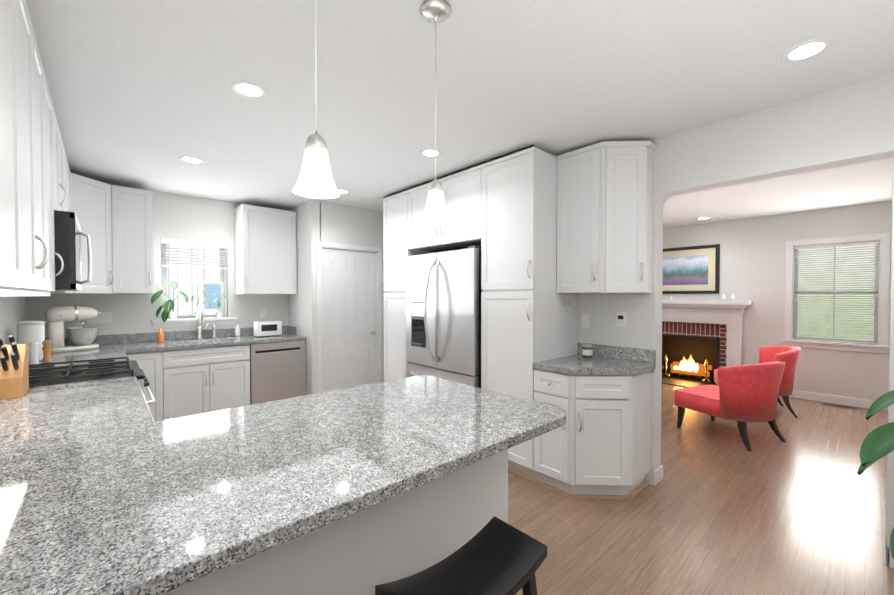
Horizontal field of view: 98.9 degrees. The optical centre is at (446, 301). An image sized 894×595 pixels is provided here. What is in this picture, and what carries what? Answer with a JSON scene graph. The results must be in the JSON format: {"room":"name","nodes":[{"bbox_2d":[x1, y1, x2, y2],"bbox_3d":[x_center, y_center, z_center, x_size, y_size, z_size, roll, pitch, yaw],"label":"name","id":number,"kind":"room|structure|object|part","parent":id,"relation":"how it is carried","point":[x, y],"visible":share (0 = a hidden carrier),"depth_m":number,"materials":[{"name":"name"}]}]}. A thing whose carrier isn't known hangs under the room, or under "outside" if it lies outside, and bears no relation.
{"room":"kitchen","nodes":[
{"label":"kitchen","id":0,"kind":"room"},
{"bbox_2d":[0,297,26,344],"bbox_3d":[-1.168,0.130,0.380,0.150,2.605,8.900,-1,1,-42],"label":"wall","id":1,"kind":"structure","parent":0,"point":[12,311],"depth_m":3.01,"materials":[{"name":"paint"}]},
{"bbox_2d":[0,0,27,291],"bbox_3d":[-1.306,-0.570,0.891,0.338,1.070,0.740,-1,1,-42],"label":"upper cabinet","id":2,"kind":"object","parent":1,"relation":"attached to","point":[13,66],"depth_m":1.22,"materials":[{"name":"white wood"}]},
{"bbox_2d":[0,0,51,295],"bbox_3d":[-1.804,-0.579,1.444,0.338,1.070,0.750,-1,1,-42],"label":"upper cabinet","id":3,"kind":"object","parent":1,"relation":"attached to","point":[39,190],"depth_m":1.64,"materials":[{"name":"white wood"}]},
{"bbox_2d":[48,88,59,293],"bbox_3d":[-2.206,-0.586,1.890,0.338,1.070,0.450,-1,1,-42],"label":"upper cabinet","id":4,"kind":"object","parent":1,"relation":"attached to","point":[51,113],"depth_m":2.13,"materials":[{"name":"white wood"}]},
{"bbox_2d":[56,119,67,211],"bbox_3d":[-2.610,-0.828,2.336,0.338,0.600,0.760,-1,1,-42],"label":"upper cabinet","id":5,"kind":"object","parent":1,"relation":"attached to","point":[61,159],"depth_m":2.61,"materials":[{"name":"white wood"}]},
{"bbox_2d":[54,210,91,290],"bbox_3d":[-2.556,-0.297,2.393,0.484,0.454,0.754,-1,1,-42],"label":"over-the-range microwave","id":6,"kind":"object","parent":5,"relation":"attached to","point":[68,233],"visible":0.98,"depth_m":2.22,"materials":[{"name":"black paint"}]},
{"bbox_2d":[60,165,71,293],"bbox_3d":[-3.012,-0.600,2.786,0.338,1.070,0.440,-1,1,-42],"label":"upper cabinet","id":7,"kind":"object","parent":1,"relation":"attached to","point":[69,173],"depth_m":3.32,"materials":[{"name":"white wood"}]},
{"bbox_2d":[0,376,155,447],"bbox_3d":[-1.830,0.501,1.751,0.688,0.040,1.175,-1,1,-42],"label":"countertop","id":8,"kind":"structure","parent":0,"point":[44,412],"depth_m":1.69,"materials":[{"name":"grey stone"}]},
{"bbox_2d":[0,335,28,399],"bbox_3d":[-2.209,0.320,1.922,0.115,0.313,0.300,-1,1,-42],"label":"knife block","id":9,"kind":"object","parent":8,"relation":"on","point":[14,370],"visible":1,"depth_m":1.90,"materials":[{"name":"brown wood"}]},
{"bbox_2d":[30,348,131,368],"bbox_3d":[-3.014,0.481,3.067,0.688,0.040,0.825,-1,1,-42],"label":"countertop","id":10,"kind":"structure","parent":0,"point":[64,356],"depth_m":3.20,"materials":[{"name":"grey stone"}]},
{"bbox_2d":[16,321,44,360],"bbox_3d":[-3.250,0.305,2.989,0.154,0.310,0.154,-1,1,-42],"label":"canister","id":11,"kind":"object","parent":10,"relation":"on","point":[28,332],"visible":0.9,"depth_m":2.94,"materials":[{"name":"white ceramic"}]},
{"bbox_2d":[29,341,38,364],"bbox_3d":[-3.033,0.377,2.809,0.054,0.172,0.054,-1,1,-42],"label":"mill","id":12,"kind":"object","parent":10,"relation":"on","point":[33,350],"visible":0.94,"depth_m":2.79,"materials":[{"name":"white ceramic"}]},
{"bbox_2d":[42,340,51,362],"bbox_3d":[-3.042,0.375,2.908,0.054,0.172,0.054,-1,1,-42],"label":"mill","id":13,"kind":"object","parent":10,"relation":"on","point":[46,348],"visible":1,"depth_m":2.89,"materials":[{"name":"brown wood"}]},
{"bbox_2d":[72,173,115,293],"bbox_3d":[-3.322,-0.613,3.575,0.291,1.064,0.291,-1,1,-42],"label":"upper cabinet","id":14,"kind":"object","parent":0,"relation":"attached to","point":[93,201],"depth_m":3.63,"materials":[{"name":"white wood"}]},
{"bbox_2d":[26,184,287,337],"bbox_3d":[-2.634,0.058,4.946,3.780,2.605,0.150,-1,1,-42],"label":"wall","id":15,"kind":"structure","parent":0,"point":[177,216],"depth_m":4.38,"materials":[{"name":"paint"}]},
{"bbox_2d":[87,312,111,322],"bbox_3d":[-3.603,0.164,3.968,0.190,0.115,0.007,-1,1,-42],"label":"electrical outlet plate","id":16,"kind":"object","parent":15,"relation":"attached to","point":[104,317],"depth_m":3.99,"materials":[{"name":"white plastic"}]},
{"bbox_2d":[116,186,153,293],"bbox_3d":[-3.294,-0.619,4.000,0.323,1.070,0.353,-1,1,-42],"label":"upper cabinet","id":17,"kind":"object","parent":15,"relation":"attached to","point":[134,209],"depth_m":3.88,"materials":[{"name":"white wood"}]},
{"bbox_2d":[45,326,287,344],"bbox_3d":[-3.070,0.389,4.442,2.406,0.100,0.020,-1,1,-42],"label":"backsplash","id":18,"kind":"structure","parent":15,"relation":"attached to","point":[133,338],"depth_m":4.33,"materials":[{"name":"grey stone"}]},
{"bbox_2d":[151,244,237,327],"bbox_3d":[-3.004,-0.223,4.568,0.860,1.020,0.209,-1,1,-42],"label":"window","id":19,"kind":"structure","parent":15,"relation":"in","point":[224,319],"depth_m":4.57,"materials":[{"name":"white"}]},
{"bbox_2d":[151,281,188,322],"bbox_3d":[-3.122,0.001,4.301,0.341,0.469,0.242,-1,1,-42],"label":"potted plant","id":20,"kind":"object","parent":19,"relation":"on","point":[168,306],"visible":1,"depth_m":4.27,"materials":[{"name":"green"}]},
{"bbox_2d":[161,237,226,269],"bbox_3d":[-2.997,-0.565,4.556,0.662,0.333,0.060,-1,1,-42],"label":"window blinds","id":21,"kind":"object","parent":19,"relation":"attached to","point":[188,242],"visible":0.96,"depth_m":4.52,"materials":[{"name":"white plastic"}]},
{"bbox_2d":[182,286,210,317],"bbox_3d":[-2.946,0.005,4.487,0.277,0.384,0.197,-1,1,-42],"label":"potted plant","id":22,"kind":"object","parent":19,"relation":"on","point":[192,299],"visible":0.77,"depth_m":4.51,"materials":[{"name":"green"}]},
{"bbox_2d":[213,292,225,317],"bbox_3d":[-2.778,0.036,4.663,0.135,0.316,0.151,-1,1,-42],"label":"potted plant","id":23,"kind":"object","parent":19,"relation":"on","point":[218,314],"visible":1,"depth_m":4.67,"materials":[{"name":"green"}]},
{"bbox_2d":[260,308,265,316],"bbox_3d":[-2.417,0.147,5.036,0.070,0.115,0.007,-1,1,-42],"label":"electrical outlet plate","id":24,"kind":"object","parent":15,"relation":"attached to","point":[263,311],"depth_m":5.03,"materials":[{"name":"white plastic"}]},
{"bbox_2d":[235,204,296,293],"bbox_3d":[-2.308,-0.633,4.887,0.640,1.070,0.353,-1,1,-42],"label":"upper cabinet","id":25,"kind":"object","parent":15,"relation":"attached to","point":[265,238],"depth_m":4.73,"materials":[{"name":"white wood"}]},
{"bbox_2d":[287,200,319,394],"bbox_3d":[-1.874,0.058,4.991,0.110,2.605,0.800,-1,1,-42],"label":"wall","id":26,"kind":"structure","parent":0,"point":[302,310],"depth_m":4.75,"materials":[{"name":"paint"}]},
{"bbox_2d":[320,201,384,381],"bbox_3d":[-1.197,0.056,5.136,1.090,2.605,0.110,-1,1,-42],"label":"wall","id":27,"kind":"structure","parent":0,"point":[344,224],"depth_m":5.02,"materials":[{"name":"paint"}]},
{"bbox_2d":[322,248,375,391],"bbox_3d":[-1.261,0.339,5.014,0.786,2.018,0.103,-1,1,-42],"label":"closet door","id":28,"kind":"structure","parent":27,"relation":"in","point":[348,319],"depth_m":5.01,"materials":[{"name":"white wood"}]},
{"bbox_2d":[316,241,381,392],"bbox_3d":[-1.288,0.307,5.047,0.930,2.105,0.125,-1,1,-42],"label":"door frame","id":29,"kind":"structure","parent":27,"relation":"attached to","point":[337,246],"depth_m":4.97,"materials":[{"name":"white wood"}]},
{"bbox_2d":[26,0,893,227],"bbox_3d":[1.830,-1.233,2.956,8.380,0.040,9.350,-1,1,-42],"label":"ceiling","id":30,"kind":"structure","parent":0,"point":[144,95],"depth_m":2.09,"materials":[{"name":"paint"}]},
{"bbox_2d":[179,156,204,163],"bbox_3d":[-2.186,-1.215,3.277,0.184,0.006,0.184,-1,1,-42],"label":"recessed light","id":31,"kind":"object","parent":30,"relation":"in","point":[192,159],"visible":1,"depth_m":3.27,"materials":[{"name":"white"}]},
{"bbox_2d":[211,190,229,194],"bbox_3d":[-2.543,-1.231,4.302,0.184,0.006,0.184,-1,1,-42],"label":"recessed light","id":32,"kind":"object","parent":30,"relation":"in","point":[223,192],"visible":1,"depth_m":4.30,"materials":[{"name":"white"}]},
{"bbox_2d":[231,81,266,98],"bbox_3d":[-1.119,-1.198,2.166,0.184,0.006,0.184,-1,1,-42],"label":"recessed light","id":33,"kind":"object","parent":30,"relation":"in","point":[248,89],"visible":1,"depth_m":2.16,"materials":[{"name":"white"}]},
{"bbox_2d":[292,0,339,198],"bbox_3d":[-0.383,-0.751,1.117,0.132,0.864,0.132,-1,1,-42],"label":"pendant light","id":34,"kind":"object","parent":30,"relation":"hanging from","point":[315,179],"visible":1,"depth_m":1.10,"materials":[{"name":"white glass"}]},
{"bbox_2d":[337,189,349,193],"bbox_3d":[-1.177,-1.231,4.279,0.184,0.006,0.184,-1,1,-42],"label":"recessed light","id":35,"kind":"object","parent":30,"relation":"in","point":[341,191],"visible":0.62,"depth_m":4.27,"materials":[{"name":"white"}]},
{"bbox_2d":[419,148,441,156],"bbox_3d":[-0.134,-1.213,3.120,0.184,0.006,0.184,-1,1,-42],"label":"recessed light","id":36,"kind":"object","parent":30,"relation":"in","point":[428,152],"visible":0.98,"depth_m":3.11,"materials":[{"name":"white"}]},
{"bbox_2d":[420,0,451,224],"bbox_3d":[-0.046,-0.758,1.564,0.132,0.864,0.132,-1,1,-42],"label":"pendant light","id":37,"kind":"object","parent":30,"relation":"hanging from","point":[435,12],"visible":1,"depth_m":1.54,"materials":[{"name":"white glass"}]},
{"bbox_2d":[697,217,710,219],"bbox_3d":[3.864,-1.254,5.763,0.184,0.006,0.184,-1,1,-42],"label":"recessed light","id":38,"kind":"object","parent":30,"relation":"in","point":[702,218],"visible":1,"depth_m":5.76,"materials":[{"name":"white"}]},
{"bbox_2d":[781,37,833,62],"bbox_3d":[1.710,-1.192,1.819,0.184,0.006,0.184,-1,1,-42],"label":"recessed light","id":39,"kind":"object","parent":30,"relation":"in","point":[807,50],"visible":1,"depth_m":1.81,"materials":[{"name":"white plastic"}]},
{"bbox_2d":[508,375,893,594],"bbox_3d":[1.830,1.442,2.998,8.380,0.100,9.350,-1,1,-42],"label":"floor","id":40,"kind":"structure","parent":0,"point":[718,509],"depth_m":2.47,"materials":[{"name":"brown wood"}]},
{"bbox_2d":[29,357,155,403],"bbox_3d":[-2.432,0.915,2.525,0.764,0.967,0.760,-1,1,-42],"label":"gas range","id":41,"kind":"object","parent":40,"relation":"on","point":[40,375],"visible":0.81,"depth_m":2.45,"materials":[{"name":"grey metal"}]},
{"bbox_2d":[128,352,163,419],"bbox_3d":[-3.178,0.932,3.950,0.340,0.890,0.618,-1,1,-42],"label":"base cabinet","id":42,"kind":"object","parent":40,"relation":"on","point":[152,363],"depth_m":3.79,"materials":[{"name":"white wood"}]},
{"bbox_2d":[164,340,249,419],"bbox_3d":[-2.753,0.926,4.333,0.805,0.890,0.618,-1,1,-42],"label":"base cabinet","id":43,"kind":"object","parent":40,"relation":"on","point":[195,379],"depth_m":4.08,"materials":[{"name":"white wood"}]},
{"bbox_2d":[50,332,305,355],"bbox_3d":[-2.871,0.463,4.207,2.426,0.040,0.638,-1,1,-42],"label":"countertop","id":44,"kind":"structure","parent":43,"relation":"on","point":[221,341],"depth_m":4.15,"materials":[{"name":"grey stone"}]},
{"bbox_2d":[45,306,99,352],"bbox_3d":[-3.508,0.244,3.588,0.380,0.412,0.284,-1,1,-42],"label":"stand mixer","id":45,"kind":"object","parent":44,"relation":"on","point":[82,337],"visible":0.96,"depth_m":3.55,"materials":[{"name":"beige metal"}]},
{"bbox_2d":[157,329,163,342],"bbox_3d":[-3.098,0.366,4.136,0.060,0.152,0.058,-1,1,-42],"label":"dish soap bottle","id":46,"kind":"object","parent":44,"relation":"on","point":[160,336],"visible":1,"depth_m":4.12,"materials":[{"name":"orange plastic"}]},
{"bbox_2d":[196,304,207,338],"bbox_3d":[-2.829,0.230,4.447,0.123,0.415,0.249,-1,1,-42],"label":"faucet","id":47,"kind":"object","parent":44,"relation":"on","point":[200,317],"visible":0.98,"depth_m":4.48,"materials":[{"name":"silver metal"}]},
{"bbox_2d":[212,326,216,337],"bbox_3d":[-2.788,0.361,4.584,0.052,0.148,0.091,-1,1,-42],"label":"soap dispenser","id":48,"kind":"object","parent":44,"relation":"on","point":[213,331],"visible":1,"depth_m":4.59,"materials":[{"name":"silver metal"}]},
{"bbox_2d":[235,323,239,336],"bbox_3d":[-2.604,0.345,4.753,0.056,0.174,0.057,-1,1,-42],"label":"hand soap bottle","id":49,"kind":"object","parent":44,"relation":"on","point":[237,331],"visible":1,"depth_m":4.73,"materials":[{"name":"white plastic"}]},
{"bbox_2d":[254,321,281,336],"bbox_3d":[-2.247,0.338,4.819,0.320,0.187,0.173,-1,1,-42],"label":"toaster","id":50,"kind":"object","parent":44,"relation":"on","point":[266,328],"visible":1,"depth_m":4.74,"materials":[{"name":"white plastic"}]},
{"bbox_2d":[204,520,347,594],"bbox_3d":[-0.744,0.972,1.420,0.427,0.890,0.700,-1,1,-42],"label":"base cabinet","id":51,"kind":"object","parent":40,"relation":"on","point":[317,564],"depth_m":1.20,"materials":[{"name":"white wood"}]},
{"bbox_2d":[250,340,304,404],"bbox_3d":[-2.215,0.921,4.808,0.620,0.885,0.615,-1,1,-42],"label":"dishwasher","id":52,"kind":"object","parent":40,"relation":"on","point":[277,370],"visible":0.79,"depth_m":4.56,"materials":[{"name":"grey metal"}]},
{"bbox_2d":[382,189,444,379],"bbox_3d":[-0.329,0.089,4.485,0.668,2.560,0.480,-1,1,-42],"label":"tall cabinet","id":53,"kind":"object","parent":40,"relation":"on","point":[395,207],"depth_m":4.27,"materials":[{"name":"white wood"}]},
{"bbox_2d":[348,452,511,594],"bbox_3d":[-0.259,0.965,1.857,0.880,0.890,0.700,-1,1,-42],"label":"base cabinet","id":54,"kind":"object","parent":40,"relation":"on","point":[406,536],"depth_m":1.54,"materials":[{"name":"white wood"}]},
{"bbox_2d":[0,376,575,594],"bbox_3d":[-0.562,0.507,1.382,2.078,0.040,1.070,-1,1,-42],"label":"countertop","id":55,"kind":"structure","parent":54,"relation":"on","point":[157,507],"depth_m":1.09,"materials":[{"name":"grey stone"}]},
{"bbox_2d":[406,246,482,387],"bbox_3d":[0.113,0.442,3.856,0.742,1.872,0.995,-1,1,-42],"label":"refrigerator","id":56,"kind":"object","parent":40,"relation":"on","point":[443,314],"visible":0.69,"depth_m":3.55,"materials":[{"name":"grey metal"}]},
{"bbox_2d":[375,516,546,594],"bbox_3d":[0.061,1.101,1.145,0.504,0.638,0.283,-1,1,-42],"label":"stool","id":57,"kind":"object","parent":40,"relation":"on","point":[494,555],"visible":1,"depth_m":1.18,"materials":[{"name":"black paint"}]},
{"bbox_2d":[480,145,579,480],"bbox_3d":[0.721,0.107,3.318,0.668,2.560,0.540,-1,1,-42],"label":"tall cabinet","id":58,"kind":"object","parent":40,"relation":"on","point":[524,323],"depth_m":3.05,"materials":[{"name":"white wood"}]},
{"bbox_3d":[0.933,1.379,3.131,0.629,0.020,1.131,-1,1,-42],"label":"fridge wall shoe mould","id":59,"kind":"part","parent":58,"relation":"part of","materials":[{"name":"beige wood"}]},
{"bbox_2d":[532,368,563,494],"bbox_3d":[1.001,0.947,3.020,0.668,0.890,0.292,-1,1,-42],"label":"base cabinet","id":60,"kind":"object","parent":40,"relation":"on","point":[547,387],"depth_m":2.81,"materials":[{"name":"white wood"}]},
{"bbox_2d":[564,368,655,498],"bbox_3d":[1.201,0.950,2.798,0.668,0.890,0.306,-1,1,-42],"label":"base cabinet","id":61,"kind":"object","parent":40,"relation":"on","point":[607,451],"depth_m":2.68,"materials":[{"name":"white wood"}]},
{"bbox_2d":[532,356,655,383],"bbox_3d":[1.107,0.484,2.883,0.683,0.040,0.628,-1,1,-42],"label":"countertop","id":62,"kind":"structure","parent":61,"relation":"on","point":[596,367],"depth_m":2.75,"materials":[{"name":"grey stone"}]},
{"bbox_2d":[582,344,592,357],"bbox_3d":[1.147,0.404,3.127,0.082,0.107,0.081,-1,1,-42],"label":"candle jar","id":63,"kind":"object","parent":62,"relation":"on","point":[587,350],"visible":1,"depth_m":3.09,"materials":[{"name":"grey glass"}]},
{"bbox_2d":[662,300,751,387],"bbox_3d":[4.030,0.662,6.453,1.030,1.390,1.780,-1,1,-42],"label":"fireplace mantel","id":64,"kind":"object","parent":40,"relation":"on","point":[700,331],"visible":0.73,"depth_m":6.24,"materials":[{"name":"brick"}]},
{"bbox_2d":[662,355,671,378],"bbox_3d":[3.930,1.123,6.774,0.333,0.417,0.138,-1,1,-42],"label":"andiron","id":65,"kind":"object","parent":64,"relation":"in","point":[666,360],"visible":0.92,"depth_m":6.67,"materials":[{"name":"gold metal"}]},
{"bbox_2d":[670,356,711,381],"bbox_3d":[4.198,1.094,6.604,0.252,0.476,0.616,-1,1,-42],"label":"fire","id":66,"kind":"object","parent":64,"relation":"in","point":[690,367],"visible":0.96,"depth_m":6.54,"materials":[{"name":"orange"}]},
{"bbox_2d":[701,358,711,383],"bbox_3d":[4.332,1.130,6.328,0.333,0.417,0.138,-1,1,-42],"label":"andiron","id":67,"kind":"object","parent":64,"relation":"in","point":[706,363],"visible":1,"depth_m":6.22,"materials":[{"name":"gold metal"}]},
{"bbox_2d":[674,361,785,451],"bbox_3d":[2.916,0.971,3.977,0.849,0.810,0.905,-1,1,-42],"label":"chair","id":68,"kind":"object","parent":40,"relation":"on","point":[742,395],"visible":1,"depth_m":3.62,"materials":[{"name":"fabric"}]},
{"bbox_2d":[714,346,800,417],"bbox_3d":[3.931,0.957,4.916,0.854,0.810,0.910,-1,1,-42],"label":"chair","id":69,"kind":"object","parent":40,"relation":"on","point":[788,356],"visible":0.48,"depth_m":4.56,"materials":[{"name":"fabric"}]},
{"bbox_2d":[822,403,856,409],"bbox_3d":[5.103,1.357,4.980,0.100,0.008,0.320,-1,1,-42],"label":"floor vent","id":70,"kind":"object","parent":40,"relation":"in","point":[839,406],"visible":1,"depth_m":4.96,"materials":[{"name":"brown"}]},
{"bbox_2d":[857,390,893,557],"bbox_3d":[2.171,0.870,1.597,0.606,1.086,0.630,-1,1,-42],"label":"floor plant","id":71,"kind":"object","parent":40,"relation":"on","point":[877,444],"visible":1,"depth_m":1.74,"materials":[{"name":"green plant"}]},
{"bbox_2d":[578,73,893,554],"bbox_3d":[1.692,0.091,2.853,0.150,2.605,8.750,-1,1,-42],"label":"wall","id":72,"kind":"structure","parent":0,"point":[848,125],"depth_m":2.45,"materials":[{"name":"paint"}]},
{"bbox_2d":[408,164,479,251],"bbox_3d":[0.186,-0.867,3.897,0.668,0.630,1.060,-1,1,-42],"label":"upper cabinet","id":73,"kind":"object","parent":72,"relation":"attached to","point":[461,189],"depth_m":3.58,"materials":[{"name":"white wood"}]},
{"bbox_2d":[556,144,595,295],"bbox_3d":[1.138,-0.622,3.075,0.358,1.105,0.357,-1,1,-42],"label":"upper cabinet","id":74,"kind":"object","parent":72,"relation":"attached to","point":[576,169],"depth_m":2.97,"materials":[{"name":"white wood"}]},
{"bbox_2d":[582,314,589,327],"bbox_3d":[1.192,0.164,3.292,0.007,0.115,0.070,-1,1,-42],"label":"light switch","id":75,"kind":"object","parent":72,"relation":"attached to","point":[585,317],"depth_m":3.29,"materials":[{"name":"white plastic"}]},
{"bbox_2d":[580,344,655,363],"bbox_3d":[1.354,0.410,3.104,0.020,0.100,0.628,-1,1,-42],"label":"backsplash","id":76,"kind":"structure","parent":72,"relation":"attached to","point":[617,353],"depth_m":3.03,"materials":[{"name":"grey stone"}]},
{"bbox_2d":[616,312,625,326],"bbox_3d":[1.392,0.141,3.061,0.016,0.120,0.080,-1,1,-42],"label":"thermostat","id":77,"kind":"object","parent":72,"relation":"attached to","point":[620,319],"depth_m":3.06,"materials":[{"name":"white plastic"}]},
{"bbox_2d":[596,141,655,292],"bbox_3d":[1.338,-0.618,2.853,0.358,1.105,0.241,-1,1,-42],"label":"upper cabinet","id":78,"kind":"object","parent":72,"relation":"attached to","point":[615,160],"depth_m":2.80,"materials":[{"name":"white wood"}]},
{"bbox_2d":[654,465,662,480],"bbox_3d":[0.457,1.315,4.368,0.014,0.110,3.694,-1,1,-42],"label":"baseboard","id":79,"kind":"structure","parent":72,"relation":"attached to","point":[658,473],"depth_m":2.94,"materials":[{"name":"white wood"}]},
{"bbox_2d":[656,192,674,208],"bbox_3d":[1.652,-0.762,2.884,0.148,0.090,0.090,-1,1,-42],"label":"arch","id":80,"kind":"object","parent":72,"relation":"attached to","point":[662,199],"visible":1,"depth_m":2.88,"materials":[{"name":"paint"}]},
{"bbox_2d":[886,543,893,568],"bbox_3d":[3.455,1.371,0.806,0.034,0.110,3.320,-1,1,-42],"label":"baseboard","id":81,"kind":"structure","parent":72,"relation":"attached to","point":[889,560],"depth_m":2.02,"materials":[{"name":"white"}]},
{"bbox_2d":[662,201,891,400],"bbox_3d":[4.426,0.042,6.019,0.150,2.605,6.600,-1,1,-42],"label":"wall","id":82,"kind":"structure","parent":0,"point":[753,259],"depth_m":5.51,"materials":[{"name":"paint"}]},
{"bbox_2d":[662,244,719,293],"bbox_3d":[3.922,-0.522,6.432,0.030,0.780,1.100,-1,1,-42],"label":"picture frame","id":83,"kind":"object","parent":82,"relation":"attached to","point":[692,270],"visible":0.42,"depth_m":6.30,"materials":[{"name":"black paint"}]},
{"bbox_2d":[782,233,889,353],"bbox_3d":[5.189,-0.109,5.130,0.199,1.495,1.010,-1,1,-42],"label":"window","id":84,"kind":"structure","parent":82,"relation":"in","point":[882,318],"depth_m":5.00,"materials":[{"name":"white wood"}]},
{"bbox_2d":[794,241,878,343],"bbox_3d":[5.186,-0.117,5.127,0.050,1.303,0.790,-1,1,-42],"label":"window blinds","id":85,"kind":"object","parent":84,"relation":"attached to","point":[833,263],"visible":0.98,"depth_m":5.09,"materials":[{"name":"white"}]},
{"bbox_2d":[788,390,887,411],"bbox_3d":[5.535,1.310,4.683,0.014,0.110,3.060,-1,1,-42],"label":"baseboard","id":86,"kind":"structure","parent":82,"relation":"attached to","point":[819,397],"depth_m":5.10,"materials":[{"name":"white wood"}]},
{"label":"outside","id":87,"kind":"structure","parent":0,"visible":0},
{"bbox_2d":[167,245,219,315],"bbox_3d":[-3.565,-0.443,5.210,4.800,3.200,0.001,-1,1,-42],"label":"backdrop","id":88,"kind":"structure","parent":87,"point":[185,308],"depth_m":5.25,"materials":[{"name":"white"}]},
{"bbox_2d":[167,245,219,315],"bbox_3d":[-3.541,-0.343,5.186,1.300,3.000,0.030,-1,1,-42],"label":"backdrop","id":89,"kind":"structure","parent":87,"point":[209,290],"depth_m":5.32,"materials":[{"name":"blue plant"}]},
{"bbox_2d":[699,245,874,377],"bbox_3d":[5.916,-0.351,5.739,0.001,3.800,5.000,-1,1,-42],"label":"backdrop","id":90,"kind":"structure","parent":87,"point":[803,322],"depth_m":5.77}
]}

